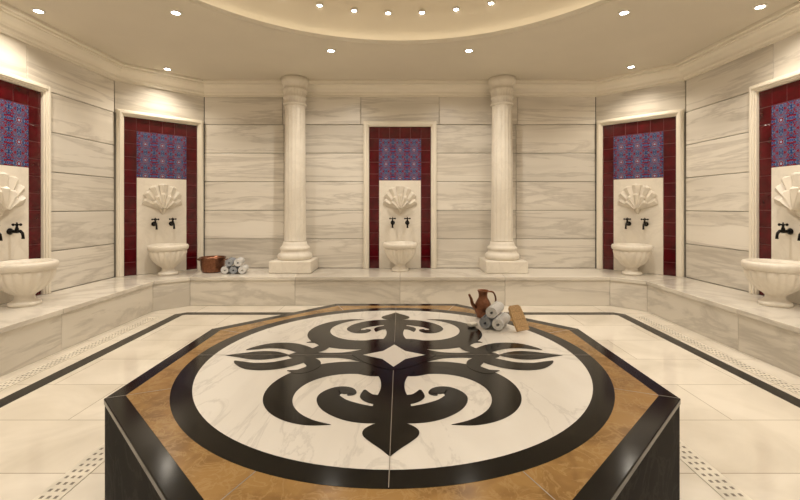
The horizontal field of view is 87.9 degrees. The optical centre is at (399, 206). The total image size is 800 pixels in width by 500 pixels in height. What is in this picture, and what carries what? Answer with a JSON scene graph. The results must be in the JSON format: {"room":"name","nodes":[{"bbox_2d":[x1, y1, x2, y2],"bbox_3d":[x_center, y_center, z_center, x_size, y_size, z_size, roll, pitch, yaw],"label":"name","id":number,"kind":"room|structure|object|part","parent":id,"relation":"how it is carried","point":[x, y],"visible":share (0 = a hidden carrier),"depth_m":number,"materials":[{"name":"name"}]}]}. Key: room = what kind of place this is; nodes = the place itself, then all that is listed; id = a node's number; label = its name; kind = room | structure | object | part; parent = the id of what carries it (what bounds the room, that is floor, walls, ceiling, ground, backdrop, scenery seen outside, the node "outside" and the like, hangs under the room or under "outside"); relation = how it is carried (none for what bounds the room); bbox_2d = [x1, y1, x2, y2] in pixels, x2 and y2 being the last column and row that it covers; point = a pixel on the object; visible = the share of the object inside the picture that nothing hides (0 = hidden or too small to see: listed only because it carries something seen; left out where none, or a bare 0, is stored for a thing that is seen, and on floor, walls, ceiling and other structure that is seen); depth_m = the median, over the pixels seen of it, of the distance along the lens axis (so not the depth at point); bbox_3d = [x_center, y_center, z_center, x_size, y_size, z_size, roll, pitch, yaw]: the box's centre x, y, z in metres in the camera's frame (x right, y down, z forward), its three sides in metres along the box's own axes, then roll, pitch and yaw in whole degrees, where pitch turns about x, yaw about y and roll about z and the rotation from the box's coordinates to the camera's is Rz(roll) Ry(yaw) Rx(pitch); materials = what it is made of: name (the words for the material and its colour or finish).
{"room":"spa","nodes":[
{"label":"spa","id":0,"kind":"room"},
{"bbox_2d":[0,32,113,303],"bbox_3d":[-4.590,-0.330,2.776,0.121,3.740,7.352,0,0,1],"label":"wall","id":1,"kind":"structure","parent":0,"point":[82,99],"depth_m":5.72,"materials":[{"name":"stone"}]},
{"bbox_2d":[0,70,50,303],"bbox_3d":[-4.465,-0.220,4.620,0.100,2.620,1.300,0,0,1],"label":"tiled niche","id":2,"kind":"object","parent":1,"relation":"attached to","point":[25,104],"visible":0.8,"depth_m":4.96,"materials":[{"name":"tile"}]},
{"bbox_2d":[0,172,25,216],"bbox_3d":[-4.403,-0.135,4.618,0.135,0.510,0.605,0,0,1],"label":"shell ornament","id":3,"kind":"object","parent":2,"relation":"attached to","point":[11,192],"visible":1,"depth_m":4.66,"materials":[{"name":"stone"}]},
{"bbox_3d":[-4.487,-0.848,4.620,0.020,0.736,0.742,0,0,1],"label":"iznik panel","id":4,"kind":"part","parent":2,"relation":"part of","materials":[{"name":"tile"}]},
{"bbox_2d":[6,222,24,238],"bbox_3d":[-4.380,0.270,4.747,0.175,0.190,0.118,0,0,1],"label":"tap","id":5,"kind":"object","parent":2,"relation":"attached to","point":[9,231],"visible":1,"depth_m":4.73,"materials":[{"name":"black metal"}]},
{"bbox_2d":[113,81,203,276],"bbox_3d":[-4.007,-0.330,6.967,1.344,3.740,0.120,0,0,-45],"label":"wall","id":6,"kind":"structure","parent":0,"point":[127,96],"depth_m":6.80,"materials":[{"name":"stone"}]},
{"bbox_2d":[116,109,203,276],"bbox_3d":[-3.951,-0.220,6.911,1.300,2.620,0.100,0,0,-45],"label":"tiled niche","id":7,"kind":"object","parent":6,"relation":"attached to","point":[152,149],"visible":0.98,"depth_m":6.83,"materials":[{"name":"tile"}]},
{"bbox_2d":[151,218,158,229],"bbox_3d":[-3.985,0.270,6.761,0.118,0.190,0.175,0,0,-45],"label":"tap","id":8,"kind":"object","parent":7,"relation":"attached to","point":[154,223],"visible":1,"depth_m":6.75,"materials":[{"name":"black metal"}]},
{"bbox_3d":[-3.966,-0.848,6.926,0.742,0.736,0.020,0,0,-45],"label":"iznik panel","id":9,"kind":"part","parent":7,"relation":"part of","materials":[{"name":"tile"}]},
{"bbox_2d":[142,183,181,213],"bbox_3d":[-3.907,-0.135,6.867,0.135,0.510,0.605,0,0,45],"label":"shell ornament","id":10,"kind":"object","parent":7,"relation":"attached to","point":[162,197],"visible":1,"depth_m":6.84,"materials":[{"name":"stone"}]},
{"bbox_2d":[169,217,176,228],"bbox_3d":[-3.801,0.270,6.945,0.175,0.190,0.118,0,0,45],"label":"tap","id":11,"kind":"object","parent":7,"relation":"attached to","point":[171,223],"visible":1,"depth_m":6.93,"materials":[{"name":"black metal"}]},
{"bbox_2d":[0,0,799,96],"bbox_3d":[0.000,-2.079,2.775,9.238,0.239,9.248,0,0,0],"label":"crown molding","id":12,"kind":"structure","parent":6,"relation":"attached to","point":[15,23],"depth_m":6.74,"materials":[{"name":"paint"}]},
{"bbox_2d":[205,97,594,267],"bbox_3d":[0.000,-0.330,7.460,6.980,3.740,0.120,0,0,0],"label":"wall","id":13,"kind":"structure","parent":0,"point":[553,138],"depth_m":7.40,"materials":[{"name":"stone"}]},
{"bbox_2d":[363,121,436,268],"bbox_3d":[0.000,-0.220,7.380,1.300,2.620,0.100,0,0,0],"label":"tiled niche","id":14,"kind":"object","parent":13,"relation":"attached to","point":[395,153],"visible":1,"depth_m":7.39,"materials":[{"name":"tile"}]},
{"bbox_2d":[383,185,416,213],"bbox_3d":[0.000,-0.135,7.319,0.605,0.510,0.135,0,0,0],"label":"shell ornament","id":15,"kind":"object","parent":14,"relation":"attached to","point":[399,199],"visible":1,"depth_m":7.32,"materials":[{"name":"stone"}]},
{"bbox_3d":[0.000,-0.848,7.402,0.742,0.736,0.020,0,0,0],"label":"iznik panel","id":16,"kind":"part","parent":14,"relation":"part of","materials":[{"name":"tile"}]},
{"bbox_2d":[0,306,799,499],"bbox_3d":[0.000,1.565,2.775,9.240,0.050,9.250,0,0,0],"label":"floor","id":17,"kind":"structure","parent":0,"point":[749,434],"depth_m":3.27,"materials":[{"name":"stone"}]},
{"bbox_2d":[32,442,104,499],"bbox_3d":[-1.860,1.538,2.150,0.140,0.004,2.300,0,0,0],"label":"floor drain grate","id":18,"kind":"object","parent":17,"relation":"on","point":[75,475],"visible":0.41,"depth_m":2.37,"materials":[{"name":"stone"}]},
{"bbox_2d":[0,317,156,390],"bbox_3d":[-3.400,1.538,3.149,0.120,0.004,5.301,0,0,-1],"label":"floor drain grate","id":19,"kind":"object","parent":17,"relation":"on","point":[39,369],"visible":1,"depth_m":4.26,"materials":[{"name":"stone"}]},
{"bbox_2d":[104,304,680,499],"bbox_3d":[-0.040,1.261,2.760,2.980,0.556,2.980,0,0,0],"label":"platform","id":20,"kind":"object","parent":17,"relation":"on","point":[334,401],"visible":0.98,"depth_m":1.98,"materials":[{"name":"stone"}]},
{"bbox_2d":[468,322,477,326],"bbox_3d":[0.600,0.966,3.420,0.080,0.030,0.052,0,0,-29],"label":"soap bar","id":21,"kind":"object","parent":20,"relation":"on","point":[471,324],"visible":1,"depth_m":3.40,"materials":[{"name":"white"}]},
{"bbox_2d":[468,289,496,317],"bbox_3d":[0.737,0.861,3.697,0.156,0.240,0.241,0,0,44],"label":"jug","id":22,"kind":"object","parent":20,"relation":"on","point":[482,303],"visible":0.83,"depth_m":3.66,"materials":[{"name":"brown ceramic"}]},
{"bbox_2d":[479,301,509,329],"bbox_3d":[0.784,0.886,3.417,0.194,0.181,0.240,0,0,28],"label":"rolled towels","id":23,"kind":"object","parent":20,"relation":"on","point":[491,317],"visible":1,"depth_m":3.33,"materials":[{"name":"fabric"}]},
{"bbox_2d":[508,305,528,331],"bbox_3d":[0.940,0.881,3.298,0.130,0.183,0.124,0,0,-28],"label":"mitt","id":24,"kind":"object","parent":20,"relation":"on","point":[517,316],"visible":1,"depth_m":3.29,"materials":[{"name":"beige fabric"}]},
{"bbox_2d":[0,268,799,376],"bbox_3d":[0.000,1.315,2.775,9.236,0.450,9.246,0,0,0],"label":"bench","id":25,"kind":"object","parent":17,"relation":"on","point":[65,318],"visible":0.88,"depth_m":6.19,"materials":[{"name":"beige stone"}]},
{"bbox_2d":[0,258,58,307],"bbox_3d":[-4.170,0.847,4.612,0.592,0.485,0.592,0,0,1],"label":"basin","id":26,"kind":"object","parent":25,"relation":"on","point":[22,279],"visible":1,"depth_m":4.49,"materials":[{"name":"stone"}]},
{"bbox_2d":[147,243,188,275],"bbox_3d":[-3.742,0.847,6.702,0.592,0.485,0.592,0,0,-45],"label":"basin","id":27,"kind":"object","parent":25,"relation":"on","point":[167,256],"visible":1,"depth_m":6.54,"materials":[{"name":"stone"}]},
{"bbox_2d":[197,255,227,272],"bbox_3d":[-3.150,0.964,6.980,0.420,0.250,0.420,0,0,43],"label":"copper bowl","id":28,"kind":"object","parent":25,"relation":"on","point":[208,264],"visible":0.89,"depth_m":6.83,"materials":[{"name":"brown metal"}]},
{"bbox_2d":[221,257,248,273],"bbox_3d":[-2.723,0.960,6.859,0.448,0.240,0.316,0,0,0],"label":"rolled towels","id":29,"kind":"object","parent":25,"relation":"on","point":[236,267],"visible":1,"depth_m":6.72,"materials":[{"name":"fabric"}]},
{"bbox_2d":[269,257,317,273],"bbox_3d":[-1.800,0.989,7.085,0.690,0.200,0.620,0,0,0],"label":"plinth","id":30,"kind":"object","parent":25,"relation":"on","point":[276,266],"visible":0.88,"depth_m":6.78,"materials":[{"name":"stone"}]},
{"bbox_2d":[277,241,311,260],"bbox_3d":[-1.800,0.739,7.112,0.584,0.300,0.567,0,0,0],"label":"column base","id":31,"kind":"object","parent":30,"relation":"on","point":[290,251],"depth_m":6.92,"materials":[{"name":"stone"}]},
{"bbox_2d":[284,104,305,241],"bbox_3d":[-1.800,-0.571,7.120,0.370,2.319,0.370,0,0,0],"label":"shaft","id":32,"kind":"object","parent":31,"relation":"on","point":[295,143],"visible":1,"depth_m":6.97,"materials":[{"name":"stone"}]},
{"bbox_2d":[281,75,308,107],"bbox_3d":[-1.800,-1.964,7.120,0.454,0.468,0.454,0,0,0],"label":"capital","id":33,"kind":"object","parent":32,"relation":"on","point":[294,89],"visible":0.91,"depth_m":6.96,"materials":[{"name":"stone"}]},
{"bbox_2d":[383,241,416,271],"bbox_3d":[0.000,0.847,7.085,0.605,0.485,0.605,0,0,0],"label":"basin","id":34,"kind":"object","parent":25,"relation":"on","point":[399,253],"visible":1,"depth_m":6.90,"materials":[{"name":"stone"}]},
{"bbox_2d":[479,257,527,273],"bbox_3d":[1.750,0.989,7.085,0.690,0.200,0.620,0,0,0],"label":"plinth","id":35,"kind":"object","parent":25,"relation":"on","point":[520,266],"visible":0.88,"depth_m":6.78,"materials":[{"name":"stone"}]},
{"bbox_2d":[485,241,519,260],"bbox_3d":[1.750,0.739,7.112,0.584,0.300,0.567,0,0,0],"label":"column base","id":36,"kind":"object","parent":35,"relation":"on","point":[498,251],"depth_m":6.92,"materials":[{"name":"stone"}]},
{"bbox_2d":[491,104,512,241],"bbox_3d":[1.750,-0.571,7.120,0.370,2.319,0.370,0,0,0],"label":"shaft","id":37,"kind":"object","parent":36,"relation":"on","point":[502,143],"visible":1,"depth_m":6.97,"materials":[{"name":"stone"}]},
{"bbox_2d":[488,75,515,106],"bbox_3d":[1.750,-1.964,7.120,0.454,0.468,0.454,0,0,0],"label":"capital","id":38,"kind":"object","parent":37,"relation":"on","point":[502,86],"visible":0.91,"depth_m":6.96,"materials":[{"name":"stone"}]},
{"bbox_2d":[611,243,652,275],"bbox_3d":[3.742,0.847,6.702,0.592,0.485,0.592,0,0,-45],"label":"basin","id":39,"kind":"object","parent":25,"relation":"on","point":[632,256],"visible":1,"depth_m":6.54,"materials":[{"name":"stone"}]},
{"bbox_2d":[741,258,799,307],"bbox_3d":[4.170,0.847,4.612,0.592,0.485,0.592,0,0,-1],"label":"basin","id":40,"kind":"object","parent":25,"relation":"on","point":[777,279],"visible":1,"depth_m":4.49,"materials":[{"name":"stone"}]},
{"bbox_2d":[0,312,799,407],"bbox_3d":[0.000,1.538,2.805,6.456,0.002,6.510,0,0,0],"label":"floor border","id":41,"kind":"object","parent":17,"relation":"on","point":[18,394],"depth_m":4.36,"materials":[{"name":"stone"}]},
{"bbox_2d":[680,440,751,499],"bbox_3d":[1.780,1.538,2.150,0.140,0.004,2.300,0,0,0],"label":"floor drain grate","id":42,"kind":"object","parent":17,"relation":"on","point":[725,488],"visible":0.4,"depth_m":2.37,"materials":[{"name":"stone"}]},
{"bbox_2d":[637,317,799,394],"bbox_3d":[3.320,1.538,3.149,0.120,0.004,5.301,0,0,1],"label":"floor drain grate","id":43,"kind":"object","parent":17,"relation":"on","point":[792,388],"visible":1,"depth_m":4.18,"materials":[{"name":"stone"}]},
{"bbox_2d":[200,0,599,39],"bbox_3d":[0.000,-2.630,2.850,6.040,0.740,6.040,0,0,0],"label":"ceiling","id":44,"kind":"structure","parent":0,"point":[474,17],"depth_m":5.28,"materials":[{"name":"beige paint"}]},
{"bbox_2d":[316,2,322,6],"bbox_3d":[-0.992,-2.506,5.113,0.084,0.022,0.101,0,0,0],"label":"recessed light","id":45,"kind":"object","parent":44,"relation":"in","point":[319,4],"depth_m":5.11,"materials":[{"name":"white"}]},
{"bbox_2d":[487,0,494,4],"bbox_3d":[1.113,-2.506,5.063,0.091,0.022,0.099,0,0,0],"label":"recessed light","id":46,"kind":"object","parent":44,"relation":"in","point":[490,2],"depth_m":5.06,"materials":[{"name":"white"}]},
{"bbox_2d":[1,0,798,79],"bbox_3d":[0.000,-2.220,2.775,9.240,0.080,9.250,0,0,0],"label":"ceiling","id":47,"kind":"structure","parent":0,"point":[207,41],"depth_m":5.55,"materials":[{"name":"paint"}]},
{"bbox_2d":[31,8,45,13],"bbox_3d":[-4.050,-2.195,4.650,0.128,0.009,0.128,0,0,0],"label":"recessed light","id":48,"kind":"object","parent":47,"relation":"in","point":[36,10],"visible":1,"depth_m":4.64,"materials":[{"name":"white"}]},
{"bbox_2d":[170,10,181,15],"bbox_3d":[-2.532,-2.195,4.690,0.128,0.009,0.128,0,0,0],"label":"recessed light","id":49,"kind":"object","parent":47,"relation":"in","point":[174,12],"visible":1,"depth_m":4.68,"materials":[{"name":"white"}]},
{"bbox_2d":[618,10,629,15],"bbox_3d":[2.532,-2.195,4.690,0.128,0.009,0.128,0,0,0],"label":"recessed light","id":50,"kind":"object","parent":47,"relation":"in","point":[623,12],"visible":1,"depth_m":4.68,"materials":[{"name":"white"}]},
{"bbox_2d":[753,4,767,9],"bbox_3d":[3.950,-2.195,4.550,0.128,0.009,0.128,0,0,0],"label":"recessed light","id":51,"kind":"object","parent":47,"relation":"in","point":[760,6],"visible":1,"depth_m":4.54,"materials":[{"name":"white"}]},
{"bbox_2d":[596,81,686,276],"bbox_3d":[4.007,-0.330,6.967,1.344,3.740,0.120,0,0,45],"label":"wall","id":52,"kind":"structure","parent":0,"point":[672,96],"depth_m":6.80,"materials":[{"name":"stone"}]},
{"bbox_2d":[596,109,683,276],"bbox_3d":[3.951,-0.220,6.911,1.300,2.620,0.100,0,0,45],"label":"tiled niche","id":53,"kind":"object","parent":52,"relation":"attached to","point":[643,149],"visible":0.96,"depth_m":6.84,"materials":[{"name":"tile"}]},
{"bbox_2d":[623,217,630,228],"bbox_3d":[3.801,0.270,6.945,0.175,0.190,0.118,0,0,-45],"label":"tap","id":54,"kind":"object","parent":53,"relation":"attached to","point":[628,223],"visible":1,"depth_m":6.93,"materials":[{"name":"black metal"}]},
{"bbox_2d":[618,183,657,213],"bbox_3d":[3.907,-0.135,6.867,0.605,0.510,0.135,0,0,45],"label":"shell ornament","id":55,"kind":"object","parent":53,"relation":"attached to","point":[637,197],"visible":1,"depth_m":6.84,"materials":[{"name":"stone"}]},
{"bbox_3d":[3.966,-0.848,6.926,0.742,0.736,0.020,0,0,45],"label":"iznik panel","id":56,"kind":"part","parent":53,"relation":"part of","materials":[{"name":"tile"}]},
{"bbox_2d":[641,218,648,229],"bbox_3d":[3.985,0.270,6.761,0.118,0.190,0.175,0,0,45],"label":"tap","id":57,"kind":"object","parent":53,"relation":"attached to","point":[645,223],"visible":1,"depth_m":6.75,"materials":[{"name":"black metal"}]},
{"bbox_2d":[686,32,799,303],"bbox_3d":[4.590,-0.330,2.776,0.121,3.740,7.352,0,0,-1],"label":"wall","id":58,"kind":"structure","parent":0,"point":[717,99],"depth_m":5.74,"materials":[{"name":"stone"}]},
{"bbox_2d":[749,70,799,303],"bbox_3d":[4.465,-0.220,4.620,0.100,2.620,1.300,0,0,-1],"label":"tiled niche","id":59,"kind":"object","parent":58,"relation":"attached to","point":[774,104],"visible":0.84,"depth_m":4.96,"materials":[{"name":"tile"}]},
{"bbox_2d":[775,222,793,238],"bbox_3d":[4.380,0.270,4.747,0.175,0.190,0.118,0,0,-1],"label":"tap","id":60,"kind":"object","parent":59,"relation":"attached to","point":[789,231],"visible":1,"depth_m":4.73,"materials":[{"name":"black metal"}]},
{"bbox_3d":[4.487,-0.848,4.620,0.020,0.736,0.742,0,0,-1],"label":"iznik panel","id":61,"kind":"part","parent":59,"relation":"part of","materials":[{"name":"tile"}]},
{"bbox_2d":[774,172,799,216],"bbox_3d":[4.403,-0.135,4.618,0.135,0.510,0.605,0,0,-1],"label":"shell ornament","id":62,"kind":"object","parent":59,"relation":"attached to","point":[788,196],"visible":1,"depth_m":4.66,"materials":[{"name":"stone"}]}
]}

